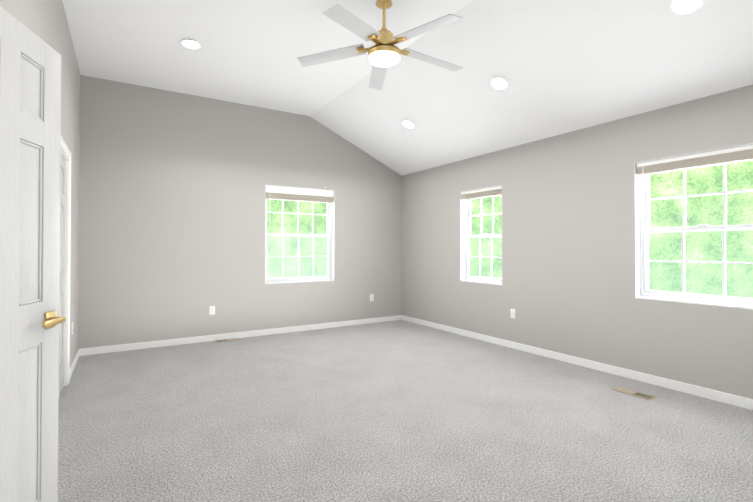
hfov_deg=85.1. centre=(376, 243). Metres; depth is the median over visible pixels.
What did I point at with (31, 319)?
entry door
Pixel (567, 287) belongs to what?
wall
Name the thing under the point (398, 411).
floor
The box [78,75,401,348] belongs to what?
wall
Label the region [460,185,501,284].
window
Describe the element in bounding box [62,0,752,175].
ceiling
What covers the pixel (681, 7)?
recessed light
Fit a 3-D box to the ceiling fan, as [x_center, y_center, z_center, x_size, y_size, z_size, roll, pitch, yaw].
[0.093,-1.675,3.167,1.333,0.505,1.340,0,-1,-32]
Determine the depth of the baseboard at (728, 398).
3.95 m
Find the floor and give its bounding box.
[58,320,752,501]
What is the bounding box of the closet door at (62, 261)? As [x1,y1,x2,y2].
[59,153,65,395]
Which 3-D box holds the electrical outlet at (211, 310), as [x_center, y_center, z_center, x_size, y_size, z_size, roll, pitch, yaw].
[-2.142,0.865,5.347,0.070,0.114,0.008,0,-1,-32]
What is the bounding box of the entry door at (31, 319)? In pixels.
[0,6,65,501]
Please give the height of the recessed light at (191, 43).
0.012 m
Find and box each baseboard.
[70,349,81,378]
[82,315,401,355]
[402,315,752,409]
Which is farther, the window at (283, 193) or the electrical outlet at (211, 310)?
the window at (283, 193)
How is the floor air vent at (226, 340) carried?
on the floor
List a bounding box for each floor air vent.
[215,338,239,342]
[612,387,656,400]
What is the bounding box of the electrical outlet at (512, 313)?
[510,309,514,318]
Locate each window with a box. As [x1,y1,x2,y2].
[265,185,334,283]
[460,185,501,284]
[634,143,752,309]
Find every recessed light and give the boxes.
[180,39,201,48]
[401,120,414,128]
[490,76,508,89]
[669,0,704,14]
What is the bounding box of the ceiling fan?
[297,0,462,89]
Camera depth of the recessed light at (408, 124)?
5.30 m
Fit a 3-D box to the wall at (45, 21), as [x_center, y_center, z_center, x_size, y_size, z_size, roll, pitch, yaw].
[-1.789,-0.381,1.862,0.250,3.220,6.630,0,-1,-32]
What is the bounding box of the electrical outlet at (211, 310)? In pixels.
[209,306,214,314]
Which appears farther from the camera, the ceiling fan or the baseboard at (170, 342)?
the baseboard at (170, 342)
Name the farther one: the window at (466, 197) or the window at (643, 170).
the window at (466, 197)
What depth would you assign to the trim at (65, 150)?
3.62 m
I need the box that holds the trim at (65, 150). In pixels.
[61,136,70,386]
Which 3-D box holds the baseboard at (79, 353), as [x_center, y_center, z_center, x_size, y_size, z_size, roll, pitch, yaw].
[-3.040,1.212,4.121,0.013,0.080,1.083,0,-1,-32]
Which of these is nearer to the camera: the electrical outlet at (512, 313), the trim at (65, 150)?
the trim at (65, 150)
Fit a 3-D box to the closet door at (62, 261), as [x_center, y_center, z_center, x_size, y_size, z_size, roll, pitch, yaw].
[-2.556,0.245,3.278,0.035,1.972,0.727,0,-1,-32]
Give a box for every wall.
[0,0,80,366]
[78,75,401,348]
[402,84,752,398]
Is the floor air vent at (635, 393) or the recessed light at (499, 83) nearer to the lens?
the floor air vent at (635, 393)
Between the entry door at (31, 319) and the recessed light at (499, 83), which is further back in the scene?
the recessed light at (499, 83)

